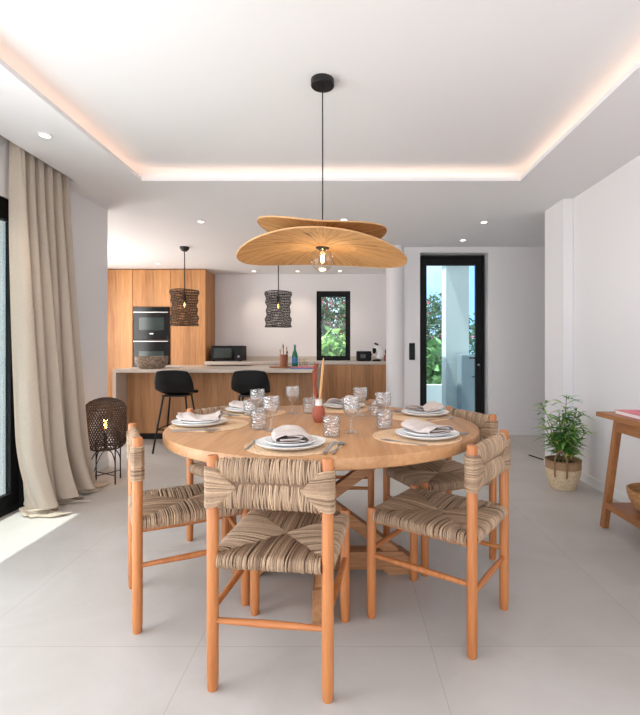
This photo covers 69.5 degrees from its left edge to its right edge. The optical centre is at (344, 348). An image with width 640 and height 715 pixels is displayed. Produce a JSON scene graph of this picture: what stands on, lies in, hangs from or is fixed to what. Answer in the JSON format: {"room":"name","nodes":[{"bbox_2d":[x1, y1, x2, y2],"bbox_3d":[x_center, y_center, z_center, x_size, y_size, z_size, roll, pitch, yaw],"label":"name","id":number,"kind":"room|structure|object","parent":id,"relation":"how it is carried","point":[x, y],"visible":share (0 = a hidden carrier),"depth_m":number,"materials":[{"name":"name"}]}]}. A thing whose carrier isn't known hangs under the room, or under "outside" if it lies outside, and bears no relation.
{"room":"dining room","nodes":[
{"label":"dining room","id":0,"kind":"room"},
{"bbox_2d":[0,135,107,495],"bbox_3d":[-2.426,-0.255,0.805,0.300,2.750,7.210,0,0,0],"label":"wall","id":1,"kind":"structure","parent":0,"point":[89,220],"depth_m":4.05,"materials":[{"name":"white paint"}]},
{"bbox_2d":[0,196,23,517],"bbox_3d":[-2.290,0.052,1.290,0.070,2.136,3.980,0,0,0],"label":"door","id":2,"kind":"structure","parent":1,"relation":"in","point":[12,500],"depth_m":3.15,"materials":[{"name":"black"}]},
{"bbox_2d":[93,458,108,472],"bbox_3d":[-2.270,1.083,3.855,0.012,0.075,1.110,0,0,0],"label":"baseboard","id":3,"kind":"structure","parent":1,"relation":"attached to","point":[104,463],"depth_m":4.29,"materials":[{"name":"white paint"}]},
{"bbox_2d":[215,274,385,360],"bbox_3d":[-1.800,-0.105,8.295,5.600,2.450,0.250,0,0,0],"label":"wall","id":4,"kind":"structure","parent":0,"point":[240,306],"depth_m":8.17,"materials":[{"name":"white paint"}]},
{"bbox_2d":[243,356,383,360],"bbox_3d":[-0.772,0.167,8.159,3.055,0.074,0.019,0,0,0],"label":"backsplash","id":5,"kind":"structure","parent":4,"relation":"attached to","point":[248,358],"depth_m":8.15,"materials":[{"name":"stone"}]},
{"bbox_2d":[317,291,349,360],"bbox_3d":[-0.206,-0.408,8.220,0.600,1.243,0.120,0,0,0],"label":"window","id":6,"kind":"structure","parent":4,"relation":"in","point":[320,294],"depth_m":8.19,"materials":[{"name":"black"}]},
{"bbox_2d":[0,0,639,273],"bbox_3d":[-0.600,-1.455,2.785,8.000,0.250,11.170,0,0,0],"label":"ceiling","id":7,"kind":"structure","parent":0,"point":[171,88],"depth_m":2.73,"materials":[{"name":"white paint"}]},
{"bbox_2d":[37,132,52,138],"bbox_3d":[-1.865,-1.326,2.859,0.084,0.006,0.084,0,0,0],"label":"recessed light","id":8,"kind":"object","parent":7,"relation":"in","point":[40,134],"visible":1,"depth_m":2.86,"materials":[{"name":"white paint"}]},
{"bbox_2d":[169,246,199,325],"bbox_3d":[-2.092,-0.816,6.000,0.374,1.028,0.364,0,0,-3],"label":"pendant lamp","id":9,"kind":"object","parent":7,"relation":"hanging from","point":[174,310],"visible":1,"depth_m":5.91,"materials":[{"name":"black wicker"}]},
{"bbox_2d":[264,265,291,327],"bbox_3d":[-0.870,-0.806,6.000,0.363,1.048,0.355,0,0,0],"label":"pendant lamp","id":10,"kind":"object","parent":7,"relation":"hanging from","point":[277,295],"visible":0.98,"depth_m":5.89,"materials":[{"name":"black wicker"}]},
{"bbox_2d":[0,58,639,184],"bbox_3d":[-0.113,-1.344,1.370,3.195,0.028,4.740,0,0,0],"label":"trim","id":11,"kind":"structure","parent":7,"relation":"attached to","point":[630,81],"depth_m":3.18,"materials":[{"name":"white paint"}]},
{"bbox_2d":[236,73,406,267],"bbox_3d":[-0.120,-0.921,2.445,0.894,1.018,0.894,0,0,16],"label":"pendant lamp","id":12,"kind":"object","parent":7,"relation":"hanging from","point":[287,240],"visible":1,"depth_m":2.38,"materials":[{"name":"brown wicker"}]},
{"bbox_2d":[316,246,328,250],"bbox_3d":[-0.120,-0.565,2.445,0.072,0.080,0.072,0,0,0],"label":"socket","id":13,"kind":"object","parent":12,"relation":"attached to","point":[321,248],"depth_m":2.43,"materials":[{"name":"black metal"}]},
{"bbox_3d":[-2.220,-1.469,1.380,0.025,0.022,4.560,0,0,0],"label":"track","id":14,"kind":"object","parent":7,"relation":"attached to","visible":0},
{"bbox_2d":[9,141,109,517],"bbox_3d":[-2.049,-0.170,3.451,0.416,2.571,0.849,0,0,0],"label":"curtain","id":15,"kind":"object","parent":14,"relation":"hanging from","point":[53,448],"visible":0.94,"depth_m":3.28,"materials":[{"name":"fabric"}]},
{"bbox_2d":[0,425,639,714],"bbox_3d":[-0.600,1.170,2.775,8.000,0.100,11.150,0,0,0],"label":"floor","id":16,"kind":"structure","parent":0,"point":[567,639],"depth_m":1.88,"materials":[{"name":"tile"}]},
{"bbox_2d":[85,397,126,484],"bbox_3d":[-2.017,0.765,3.874,0.324,0.710,0.324,0,0,-18],"label":"floor lamp","id":17,"kind":"object","parent":16,"relation":"on","point":[110,405],"visible":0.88,"depth_m":3.79,"materials":[{"name":"brown wicker"}]},
{"bbox_2d":[108,269,132,396],"bbox_3d":[-3.818,-0.100,7.883,0.618,2.440,0.565,0,0,0],"label":"tall cabinet","id":18,"kind":"object","parent":16,"relation":"on","point":[120,281],"visible":0.27,"depth_m":7.60,"materials":[{"name":"brown wood"}]},
{"bbox_2d":[133,269,170,366],"bbox_3d":[-3.193,-0.100,7.883,0.628,2.440,0.565,0,0,0],"label":"tall cabinet","id":19,"kind":"object","parent":16,"relation":"on","point":[151,287],"visible":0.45,"depth_m":7.60,"materials":[{"name":"brown wood"}]},
{"bbox_2d":[133,340,169,366],"bbox_3d":[-3.193,0.140,7.585,0.590,0.572,0.071,0,0,0],"label":"oven","id":20,"kind":"object","parent":19,"relation":"in","point":[141,347],"visible":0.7,"depth_m":7.59,"materials":[{"name":"black"}]},
{"bbox_2d":[133,307,169,339],"bbox_3d":[-3.193,-0.423,7.585,0.590,0.542,0.071,0,0,0],"label":"oven","id":21,"kind":"object","parent":19,"relation":"in","point":[150,323],"visible":0.99,"depth_m":7.59,"materials":[{"name":"black"}]},
{"bbox_2d":[152,370,197,453],"bbox_3d":[-1.862,0.674,5.114,0.421,0.896,0.434,0,0,-2],"label":"bar stool","id":22,"kind":"object","parent":16,"relation":"on","point":[173,383],"visible":1,"depth_m":4.95,"materials":[{"name":"black plastic"}]},
{"bbox_2d":[126,423,249,634],"bbox_3d":[-0.719,0.734,2.087,0.481,0.772,0.435,0,0,-27],"label":"dining chair","id":23,"kind":"object","parent":16,"relation":"on","point":[177,506],"visible":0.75,"depth_m":1.90,"materials":[{"name":"brown wood"}]},
{"bbox_2d":[171,269,214,364],"bbox_3d":[-2.591,-0.100,7.883,0.571,2.440,0.565,0,0,0],"label":"tall cabinet","id":24,"kind":"object","parent":16,"relation":"on","point":[190,345],"visible":0.55,"depth_m":7.60,"materials":[{"name":"brown wood"}]},
{"bbox_2d":[113,365,321,442],"bbox_3d":[-1.538,0.679,6.110,2.404,0.882,1.380,0,0,0],"label":"kitchen island","id":25,"kind":"object","parent":16,"relation":"on","point":[134,386],"visible":0.42,"depth_m":5.68,"materials":[{"name":"wood"}]},
{"bbox_2d":[113,365,321,372],"bbox_3d":[-1.538,0.259,6.110,2.404,0.042,1.380,0,0,0],"label":"island countertop","id":26,"kind":"structure","parent":25,"relation":"on","point":[189,368],"depth_m":5.42,"materials":[{"name":"stone"}]},
{"bbox_2d":[135,356,167,368],"bbox_3d":[-2.370,0.163,5.640,0.384,0.150,0.384,0,0,0],"label":"serving bowl","id":27,"kind":"object","parent":26,"relation":"on","point":[143,362],"visible":0.99,"depth_m":5.49,"materials":[{"name":"ceramic"}]},
{"bbox_2d":[209,365,252,365],"bbox_3d":[-1.620,0.235,6.500,0.600,0.006,0.220,0,0,0],"label":"cooktop","id":28,"kind":"object","parent":26,"relation":"in","point":[209,365],"visible":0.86,"depth_m":6.47,"materials":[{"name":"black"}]},
{"bbox_2d":[269,366,312,367],"bbox_3d":[-0.668,0.229,5.860,0.600,0.018,0.330,0,0,0],"label":"serving tray","id":29,"kind":"object","parent":26,"relation":"on","point":[269,366],"visible":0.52,"depth_m":5.79,"materials":[{"name":"brown wood"}]},
{"bbox_2d":[280,354,287,365],"bbox_3d":[-0.782,0.146,5.880,0.110,0.150,0.110,0,0,0],"label":"pot","id":30,"kind":"object","parent":29,"relation":"on","point":[283,358],"visible":0.81,"depth_m":5.84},
{"bbox_2d":[292,345,297,365],"bbox_3d":[-0.643,0.082,5.900,0.077,0.278,0.077,0,0,0],"label":"water bottle","id":31,"kind":"object","parent":29,"relation":"on","point":[294,354],"visible":0.85,"depth_m":5.87,"materials":[{"name":"teal"}]},
{"bbox_2d":[186,405,291,541],"bbox_3d":[-0.619,0.734,2.689,0.480,0.772,0.435,0,0,42],"label":"dining chair","id":32,"kind":"object","parent":16,"relation":"on","point":[197,468],"visible":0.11,"depth_m":2.67,"materials":[{"name":"brown wood"}]},
{"bbox_2d":[231,370,269,400],"bbox_3d":[-1.031,0.674,5.114,0.421,0.896,0.434,0,0,-2],"label":"bar stool","id":33,"kind":"object","parent":16,"relation":"on","point":[242,381],"visible":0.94,"depth_m":4.94,"materials":[{"name":"black plastic"}]},
{"bbox_2d":[204,454,349,703],"bbox_3d":[-0.218,0.734,1.702,0.435,0.772,0.481,0,0,7],"label":"dining chair","id":34,"kind":"object","parent":16,"relation":"on","point":[277,538],"visible":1,"depth_m":1.49,"materials":[{"name":"brown wood"}]},
{"bbox_2d":[163,405,479,623],"bbox_3d":[-0.107,0.745,2.310,1.504,0.750,1.504,0,0,0],"label":"dining table","id":35,"kind":"object","parent":16,"relation":"on","point":[361,454],"visible":0.53,"depth_m":1.97,"materials":[{"name":"brown wood"}]},
{"bbox_2d":[169,419,248,431],"bbox_3d":[-0.654,0.367,2.227,0.376,0.006,0.376,0,0,-8],"label":"placemat","id":36,"kind":"object","parent":35,"relation":"on","point":[230,424],"visible":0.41,"depth_m":2.17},
{"bbox_2d":[170,429,216,431],"bbox_3d":[-0.674,0.362,2.046,0.200,0.003,0.040,0,0,-8],"label":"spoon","id":37,"kind":"object","parent":36,"relation":"on","point":[205,429],"visible":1,"depth_m":2.05,"materials":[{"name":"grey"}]},
{"bbox_2d":[171,417,227,426],"bbox_3d":[-0.700,0.354,2.222,0.262,0.021,0.262,0,0,0],"label":"dinner plate","id":38,"kind":"object","parent":36,"relation":"on","point":[223,419],"visible":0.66,"depth_m":2.14,"materials":[{"name":"white"}]},
{"bbox_2d":[179,418,220,423],"bbox_3d":[-0.700,0.346,2.222,0.196,0.018,0.196,0,0,0],"label":"plate","id":39,"kind":"object","parent":38,"relation":"on","point":[182,421],"visible":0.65,"depth_m":2.15,"materials":[{"name":"white"}]},
{"bbox_2d":[176,410,223,420],"bbox_3d":[-0.700,0.321,2.214,0.216,0.046,0.161,0,0,-8],"label":"napkin","id":40,"kind":"object","parent":39,"relation":"on","point":[186,416],"visible":1,"depth_m":2.17,"materials":[{"name":"fabric"}]},
{"bbox_2d":[223,409,285,417],"bbox_3d":[-0.532,0.367,2.664,0.376,0.006,0.376,0,0,40],"label":"placemat","id":41,"kind":"object","parent":35,"relation":"on","point":[270,411],"visible":0.39,"depth_m":2.60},
{"bbox_2d":[225,406,270,412],"bbox_3d":[-0.567,0.354,2.695,0.262,0.021,0.262,0,0,0],"label":"dinner plate","id":42,"kind":"object","parent":41,"relation":"on","point":[265,407],"visible":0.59,"depth_m":2.61,"materials":[{"name":"white"}]},
{"bbox_2d":[231,406,264,410],"bbox_3d":[-0.567,0.346,2.695,0.196,0.018,0.196,0,0,0],"label":"plate","id":43,"kind":"object","parent":42,"relation":"on","point":[232,407],"visible":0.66,"depth_m":2.63,"materials":[{"name":"white"}]},
{"bbox_2d":[229,400,267,407],"bbox_3d":[-0.568,0.319,2.692,0.213,0.049,0.160,0,0,23],"label":"napkin","id":44,"kind":"object","parent":43,"relation":"on","point":[235,403],"visible":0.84,"depth_m":2.68,"materials":[{"name":"fabric"}]},
{"bbox_2d":[243,400,256,415],"bbox_3d":[-0.521,0.321,2.529,0.076,0.086,0.076,0,0,0],"label":"tumbler","id":45,"kind":"object","parent":41,"relation":"on","point":[243,400],"visible":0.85,"depth_m":2.52,"materials":[{"name":"clear glass"}]},
{"bbox_2d":[250,389,264,418],"bbox_3d":[-0.465,0.292,2.445,0.076,0.155,0.076,0,0,0],"label":"goblet","id":46,"kind":"object","parent":35,"relation":"on","point":[250,389],"visible":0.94,"depth_m":2.44,"materials":[{"name":"clear glass"}]},
{"bbox_2d":[250,409,266,429],"bbox_3d":[-0.400,0.327,2.127,0.076,0.086,0.076,0,0,0],"label":"tumbler","id":47,"kind":"object","parent":35,"relation":"on","point":[257,426],"visible":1,"depth_m":2.13,"materials":[{"name":"clear glass"}]},
{"bbox_2d":[263,395,279,431],"bbox_3d":[-0.335,0.292,2.088,0.076,0.155,0.076,0,0,0],"label":"goblet","id":48,"kind":"object","parent":35,"relation":"on","point":[272,395],"visible":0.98,"depth_m":2.09,"materials":[{"name":"clear glass"}]},
{"bbox_2d":[244,437,342,456],"bbox_3d":[-0.195,0.367,1.764,0.376,0.006,0.376,0,0,9],"label":"placemat","id":49,"kind":"object","parent":35,"relation":"on","point":[254,448],"visible":0.3,"depth_m":1.66,"materials":[{"name":"wicker"}]},
{"bbox_2d":[256,435,325,450],"bbox_3d":[-0.203,0.354,1.728,0.262,0.021,0.262,0,0,0],"label":"dinner plate","id":50,"kind":"object","parent":49,"relation":"on","point":[261,442],"visible":0.56,"depth_m":1.68,"materials":[{"name":"white"}]},
{"bbox_2d":[265,435,316,446],"bbox_3d":[-0.203,0.346,1.728,0.196,0.018,0.196,0,0,0],"label":"plate","id":51,"kind":"object","parent":50,"relation":"on","point":[269,440],"visible":0.53,"depth_m":1.69,"materials":[{"name":"white"}]},
{"bbox_2d":[271,425,312,442],"bbox_3d":[-0.201,0.322,1.728,0.160,0.043,0.214,0,0,-5],"label":"napkin","id":52,"kind":"object","parent":51,"relation":"on","point":[284,433],"visible":1,"depth_m":1.72,"materials":[{"name":"fabric"}]},
{"bbox_2d":[323,441,335,453],"bbox_3d":[-0.057,0.363,1.709,0.014,0.002,0.220,0,0,9],"label":"knife","id":53,"kind":"object","parent":49,"relation":"on","point":[326,450],"visible":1,"depth_m":1.69,"materials":[{"name":"grey"}]},
{"bbox_2d":[332,441,345,453],"bbox_3d":[-0.027,0.362,1.699,0.040,0.003,0.200,0,0,9],"label":"spoon","id":54,"kind":"object","parent":49,"relation":"on","point":[340,442],"visible":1,"depth_m":1.75,"materials":[{"name":"grey"}]},
{"bbox_2d":[312,399,325,422],"bbox_3d":[-0.132,0.311,2.322,0.068,0.117,0.068,0,0,0],"label":"vase","id":55,"kind":"object","parent":35,"relation":"on","point":[318,412],"visible":0.96,"depth_m":2.30,"materials":[{"name":"ceramic"}]},
{"bbox_2d":[312,362,318,398],"bbox_3d":[-0.149,0.173,2.327,0.040,0.220,0.030,0,0,0],"label":"plume","id":56,"kind":"object","parent":55,"relation":"in","point":[314,372],"visible":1,"depth_m":2.32},
{"bbox_2d":[319,358,323,398],"bbox_3d":[-0.120,0.164,2.321,0.030,0.239,0.016,0,0,0],"label":"stalk","id":57,"kind":"object","parent":55,"relation":"in","point":[322,368],"visible":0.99,"depth_m":2.32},
{"bbox_2d":[322,416,339,437],"bbox_3d":[-0.058,0.327,1.945,0.076,0.086,0.076,0,0,0],"label":"tumbler","id":58,"kind":"object","parent":35,"relation":"on","point":[329,435],"visible":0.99,"depth_m":1.94,"materials":[{"name":"clear glass"}]},
{"bbox_2d":[323,406,372,412],"bbox_3d":[-0.013,0.367,2.849,0.376,0.006,0.376,0,0,10],"label":"placemat","id":59,"kind":"object","parent":35,"relation":"on","point":[363,408],"visible":0.43,"depth_m":2.74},
{"bbox_2d":[323,403,364,408],"bbox_3d":[-0.006,0.354,2.875,0.262,0.021,0.262,0,0,0],"label":"dinner plate","id":60,"kind":"object","parent":59,"relation":"on","point":[324,404],"visible":0.61,"depth_m":2.79,"materials":[{"name":"white"}]},
{"bbox_2d":[329,402,358,406],"bbox_3d":[-0.006,0.346,2.875,0.196,0.018,0.196,0,0,0],"label":"plate","id":61,"kind":"object","parent":60,"relation":"on","point":[354,404],"visible":0.52,"depth_m":2.81,"materials":[{"name":"white"}]},
{"bbox_2d":[326,395,360,404],"bbox_3d":[-0.013,0.321,2.881,0.161,0.045,0.214,0,0,39],"label":"napkin","id":62,"kind":"object","parent":61,"relation":"on","point":[349,399],"visible":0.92,"depth_m":2.83,"materials":[{"name":"fabric"}]},
{"bbox_2d":[342,397,359,433],"bbox_3d":[0.027,0.292,2.038,0.076,0.155,0.076,0,0,0],"label":"goblet","id":63,"kind":"object","parent":35,"relation":"on","point":[346,414],"visible":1,"depth_m":2.04,"materials":[{"name":"clear glass"}]},
{"bbox_2d":[354,387,366,415],"bbox_3d":[0.086,0.292,2.559,0.076,0.155,0.076,0,0,0],"label":"goblet","id":64,"kind":"object","parent":35,"relation":"on","point":[354,387],"visible":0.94,"depth_m":2.55,"materials":[{"name":"clear glass"}]},
{"bbox_2d":[371,400,384,416],"bbox_3d":[0.179,0.321,2.510,0.076,0.086,0.076,0,0,0],"label":"tumbler","id":65,"kind":"object","parent":35,"relation":"on","point":[371,400],"visible":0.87,"depth_m":2.51,"materials":[{"name":"clear glass"}]},
{"bbox_2d":[376,392,390,424],"bbox_3d":[0.189,0.292,2.269,0.076,0.155,0.076,0,0,0],"label":"goblet","id":66,"kind":"object","parent":35,"relation":"on","point":[376,392],"visible":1,"depth_m":2.26,"materials":[{"name":"clear glass"}]},
{"bbox_2d":[376,409,392,429],"bbox_3d":[0.183,0.327,2.141,0.076,0.086,0.076,0,0,0],"label":"tumbler","id":67,"kind":"object","parent":35,"relation":"on","point":[377,409],"visible":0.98,"depth_m":2.14,"materials":[{"name":"clear glass"}]},
{"bbox_2d":[373,428,462,445],"bbox_3d":[0.307,0.367,1.942,0.376,0.006,0.376,0,0,42],"label":"placemat","id":68,"kind":"object","parent":35,"relation":"on","point":[391,434],"visible":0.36,"depth_m":1.85,"materials":[{"name":"wicker"}]},
{"bbox_2d":[381,439,426,444],"bbox_3d":[0.230,0.363,1.798,0.195,0.002,0.023,0,0,35],"label":"fork","id":69,"kind":"object","parent":68,"relation":"on","point":[381,439],"visible":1,"depth_m":1.80,"materials":[{"name":"grey"}]},
{"bbox_2d":[395,428,458,440],"bbox_3d":[0.340,0.354,1.910,0.262,0.021,0.262,0,0,0],"label":"dinner plate","id":70,"kind":"object","parent":68,"relation":"on","point":[400,431],"visible":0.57,"depth_m":1.85,"materials":[{"name":"white"}]},
{"bbox_2d":[403,428,450,436],"bbox_3d":[0.340,0.346,1.910,0.196,0.018,0.196,0,0,0],"label":"plate","id":71,"kind":"object","parent":70,"relation":"on","point":[405,430],"visible":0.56,"depth_m":1.85,"materials":[{"name":"white"}]},
{"bbox_2d":[401,418,453,433],"bbox_3d":[0.350,0.323,1.915,0.159,0.042,0.217,0,0,-28],"label":"napkin","id":72,"kind":"object","parent":71,"relation":"on","point":[416,425],"visible":1,"depth_m":1.89,"materials":[{"name":"fabric"}]},
{"bbox_2d":[384,411,452,421],"bbox_3d":[0.400,0.367,2.531,0.376,0.006,0.376,0,0,-23],"label":"placemat","id":73,"kind":"object","parent":35,"relation":"on","point":[399,415],"visible":0.45,"depth_m":2.46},
{"bbox_2d":[401,409,448,416],"bbox_3d":[0.444,0.354,2.548,0.262,0.021,0.262,0,0,0],"label":"dinner plate","id":74,"kind":"object","parent":73,"relation":"on","point":[444,412],"visible":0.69,"depth_m":2.46,"materials":[{"name":"white"}]},
{"bbox_2d":[408,409,442,413],"bbox_3d":[0.444,0.346,2.548,0.196,0.018,0.196,0,0,0],"label":"plate","id":75,"kind":"object","parent":74,"relation":"on","point":[439,410],"visible":0.56,"depth_m":2.48,"materials":[{"name":"white"}]},
{"bbox_2d":[403,401,443,411],"bbox_3d":[0.446,0.321,2.545,0.222,0.045,0.165,0,0,-41],"label":"napkin","id":76,"kind":"object","parent":75,"relation":"on","point":[430,406],"visible":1,"depth_m":2.51,"materials":[{"name":"fabric"}]},
{"bbox_2d":[322,365,350,400],"bbox_3d":[-0.200,0.688,7.853,0.598,0.864,0.605,0,0,0],"label":"base cabinet","id":77,"kind":"object","parent":16,"relation":"on","point":[336,378],"visible":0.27,"depth_m":7.55,"materials":[{"name":"brown wood"}]},
{"bbox_2d":[312,399,374,505],"bbox_3d":[-0.023,0.734,2.987,0.435,0.772,0.481,0,0,3],"label":"dining chair","id":78,"kind":"object","parent":16,"relation":"on","point":[370,477],"visible":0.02,"depth_m":2.75,"materials":[{"name":"brown wood"}]},
{"bbox_2d":[351,365,385,406],"bbox_3d":[0.420,0.688,7.853,0.638,0.864,0.605,0,0,0],"label":"base cabinet","id":79,"kind":"object","parent":16,"relation":"on","point":[373,377],"visible":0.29,"depth_m":7.55,"materials":[{"name":"brown wood"}]},
{"bbox_2d":[367,429,510,659],"bbox_3d":[0.400,0.734,1.951,0.481,0.772,0.435,0,0,36],"label":"dining chair","id":80,"kind":"object","parent":16,"relation":"on","point":[466,521],"visible":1,"depth_m":1.85,"materials":[{"name":"brown wood"}]},
{"bbox_2d":[383,406,497,576],"bbox_3d":[0.515,0.734,2.543,0.481,0.772,0.435,0,0,-24],"label":"dining chair","id":81,"kind":"object","parent":16,"relation":"on","point":[446,475],"visible":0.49,"depth_m":2.46,"materials":[{"name":"wicker"}]},
{"bbox_2d":[532,395,597,490],"bbox_3d":[1.770,0.745,3.720,0.489,0.750,0.436,0,0,29],"label":"potted plant","id":82,"kind":"object","parent":16,"relation":"on","point":[563,471],"visible":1,"depth_m":3.67,"materials":[{"name":"green plant"}]},
{"bbox_2d":[544,455,581,490],"bbox_3d":[1.763,1.004,3.720,0.276,0.232,0.276,0,0,0],"label":"basket","id":83,"kind":"object","parent":82,"relation":"attached to","point":[562,474],"depth_m":3.62,"materials":[{"name":"wicker"}]},
{"bbox_2d":[596,411,639,528],"bbox_3d":[1.792,0.759,2.092,0.385,0.722,1.685,0,0,0],"label":"console table","id":84,"kind":"object","parent":16,"relation":"on","point":[629,426],"visible":0.95,"depth_m":2.76,"materials":[{"name":"brown wood"}]},
{"bbox_2d":[606,502,639,528],"bbox_3d":[1.790,0.960,2.095,0.380,0.040,1.450,0,0,0],"label":"shelf","id":85,"kind":"object","parent":84,"relation":"attached to","point":[626,511],"depth_m":2.68,"materials":[{"name":"brown wood"}]},
{"bbox_2d":[615,410,639,419],"bbox_3d":[1.785,0.386,2.665,0.260,0.024,0.340,0,0,3],"label":"picture book","id":86,"kind":"object","parent":84,"relation":"on","point":[635,414],"visible":1,"depth_m":2.71,"materials":[{"name":"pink paper"}]},
{"bbox_2d":[626,483,639,510],"bbox_3d":[1.790,0.871,2.600,0.344,0.137,0.344,0,0,0],"label":"woven bowl","id":87,"kind":"object","parent":84,"relation":"on","point":[633,489],"visible":1,"depth_m":2.62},
{"bbox_3d":[-2.000,0.688,7.852,0.598,0.864,0.605,0,0,0],"label":"base cabinet","id":88,"kind":"object","parent":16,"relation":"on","visible":0},
{"bbox_2d":[205,361,385,364],"bbox_3d":[-0.772,0.230,7.848,3.055,0.050,0.635,0,0,0],"label":"countertop","id":89,"kind":"structure","parent":88,"relation":"on","point":[206,362],"depth_m":7.53,"materials":[{"name":"stone"}]},
{"bbox_2d":[211,346,245,360],"bbox_3d":[-1.979,0.075,7.843,0.525,0.260,0.353,0,0,0],"label":"microwave","id":90,"kind":"object","parent":89,"relation":"on","point":[218,353],"visible":0.98,"depth_m":7.68,"materials":[{"name":"black metal"}]},
{"bbox_2d":[356,351,371,360],"bbox_3d":[0.328,0.118,7.798,0.270,0.174,0.164,0,0,0],"label":"toaster","id":91,"kind":"object","parent":89,"relation":"on","point":[360,355],"visible":0.99,"depth_m":7.72,"materials":[{"name":"black plastic"}]},
{"bbox_2d":[372,343,383,360],"bbox_3d":[0.556,0.049,7.743,0.200,0.311,0.158,0,0,0],"label":"coffee machine","id":92,"kind":"object","parent":89,"relation":"on","point":[377,349],"visible":0.93,"depth_m":7.70,"materials":[{"name":"white plastic"}]},
{"bbox_2d":[404,247,544,428],"bbox_3d":[2.030,-0.105,6.115,2.740,2.450,0.250,0,0,0],"label":"wall","id":93,"kind":"structure","parent":0,"point":[514,276],"depth_m":5.99,"materials":[{"name":"white paint"}]},
{"bbox_2d":[386,245,403,407],"bbox_3d":[0.650,-0.105,6.000,0.230,2.450,0.230,0,0,0],"label":"column","id":94,"kind":"structure","parent":93,"relation":"attached to","point":[394,277],"depth_m":5.90,"materials":[{"name":"white paint"}]},
{"bbox_2d":[409,343,414,359],"bbox_3d":[0.870,0.032,5.983,0.065,0.208,0.013,0,0,0],"label":"light switch","id":95,"kind":"object","parent":93,"relation":"attached to","point":[411,345],"visible":1,"depth_m":5.98,"materials":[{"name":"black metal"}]},
{"bbox_2d":[420,255,484,413],"bbox_3d":[1.424,-0.061,6.103,0.849,2.362,0.134,0,0,0],"label":"door","id":96,"kind":"structure","parent":93,"relation":"in","point":[478,261],"depth_m":6.10,"materials":[{"name":"black"}]},
{"bbox_2d":[498,429,544,434],"bbox_3d":[1.960,1.083,5.984,2.380,0.075,0.012,0,0,0],"label":"baseboard","id":97,"kind":"structure","parent":93,"relation":"attached to","point":[511,431],"depth_m":5.98,"materials":[{"name":"white paint"}]},
{"bbox_2d":[573,155,639,494],"bbox_3d":[2.145,-0.255,0.635,0.250,2.750,6.870,0,0,0],"label":"wall","id":98,"kind":"structure","parent":0,"point":[606,216],"depth_m":3.51,"materials":[{"name":"white paint"}]},
{"bbox_2d":[545,199,572,455],"bbox_3d":[2.115,-0.105,4.255,0.370,2.450,0.370,0,0,0],"label":"pillar","id":99,"kind":"structure","parent":98,"relation":"attached to","point":[559,217],"depth_m":4.18,"materials":[{"name":"white paint"}]},
{"bbox_2d":[588,416,604,455],"bbox_3d":[2.019,0.692,3.702,0.002,0.280,0.250,0,0,0],"label":"trim","id":100,"kind":"structure","parent":98,"relation":"attached to","point":[596,442],"depth_m":3.69,"materials":[{"name":"white paint"}]},
{"bbox_2d":[580,472,630,501],"bbox_3d":[2.014,1.083,0.735,0.012,0.075,6.670,0,0,0],"label":"baseboard","id":101,"kind":"structure","parent":98,"relation":"attached to","point":[619,496],"depth_m":3.62,"materials":[{"name":"white paint"}]},
{"bbox_3d":[3.500,1.180,7.330,5.000,0.080,2.180,0,0,0],"label":"terrace","id":102,"kind":"object","parent":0,"visible":0},
{"bbox_2d":[442,266,468,409],"bbox_3d":[1.798,-0.180,7.510,0.368,2.640,0.320,0,0,0],"label":"pillar","id":103,"kind":"structure","parent":102,"relation":"on","point":[455,279],"depth_m":7.35,"materials":[{"name":"white"}]},
{"bbox_2d":[457,355,474,411],"bbox_3d":[1.934,0.615,7.086,0.350,1.049,0.328,0,0,0],"label":"wall","id":104,"kind":"structure","parent":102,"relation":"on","point":[465,366],"depth_m":6.94,"materials":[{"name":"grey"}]},
{"label":"outside","id":105,"kind":"structure","parent":0,"visible":0},
{"bbox_3d":[0.000,1.300,6.000,28.000,0.140,36.000,0,0,0],"label":"ground","id":106,"kind":"structure","parent":105,"visible":0},
{"bbox_2d":[322,297,330,336],"bbox_3d":[-0.963,-0.278,11.076,1.412,3.020,1.074,0,0,0],"label":"shrub","id":107,"kind":"object","parent":106,"relation":"on","point":[324,330],"visible":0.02,"depth_m":11.04,"materials":[{"name":"green plant"}]},
{"bbox_2d":[322,326,345,355],"bbox_3d":[-0.198,0.439,9.462,1.360,1.837,1.152,0,0,27],"label":"shrub","id":108,"kind":"object","parent":106,"relation":"on","point":[334,346],"visible":0.19,"depth_m":9.35,"materials":[{"name":"green plant"}]},
{"bbox_2d":[322,297,345,338],"bbox_3d":[-0.288,-0.268,12.821,1.293,2.999,1.171,0,0,35],"label":"shrub","id":109,"kind":"object","parent":106,"relation":"on","point":[331,317],"visible":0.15,"depth_m":12.65,"materials":[{"name":"green plant"}]},
{"bbox_2d":[336,300,345,338],"bbox_3d":[0.400,-0.220,10.885,1.272,2.904,0.982,0,0,8],"label":"shrub","id":110,"kind":"object","parent":106,"relation":"on","point":[343,320],"visible":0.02,"depth_m":10.87,"materials":[{"name":"green plant"}]},
{"bbox_2d":[427,336,441,383],"bbox_3d":[1.744,0.478,9.381,1.224,1.513,0.991,0,0,0],"label":"shrub","id":111,"kind":"object","parent":106,"relation":"on","point":[434,363],"visible":0.34,"depth_m":9.29,"materials":[{"name":"green plant"}]},
{"bbox_2d":[427,384,441,408],"bbox_3d":[1.650,0.950,8.675,2.700,0.560,0.150,0,0,0],"label":"wall","id":112,"kind":"structure","parent":106,"relation":"on","point":[434,391],"depth_m":8.60,"materials":[{"name":"white"}]},
{"bbox_2d":[427,292,474,383],"bbox_3d":[2.043,-0.082,10.606,2.064,2.628,1.468,0,0,-3],"label":"shrub","id":113,"kind":"object","parent":106,"relation":"on","point":[436,309],"visible":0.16,"depth_m":10.34,"materials":[{"name":"green plant"}]},
{"bbox_2d":[469,313,474,353],"bbox_3d":[3.749,-0.077,11.407,1.481,2.620,1.098,0,0,-13],"label":"shrub","id":114,"kind":"object","parent":106,"relation":"on","point":[473,328],"visible":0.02,"depth_m":11.41,"materials":[{"name":"green plant"}]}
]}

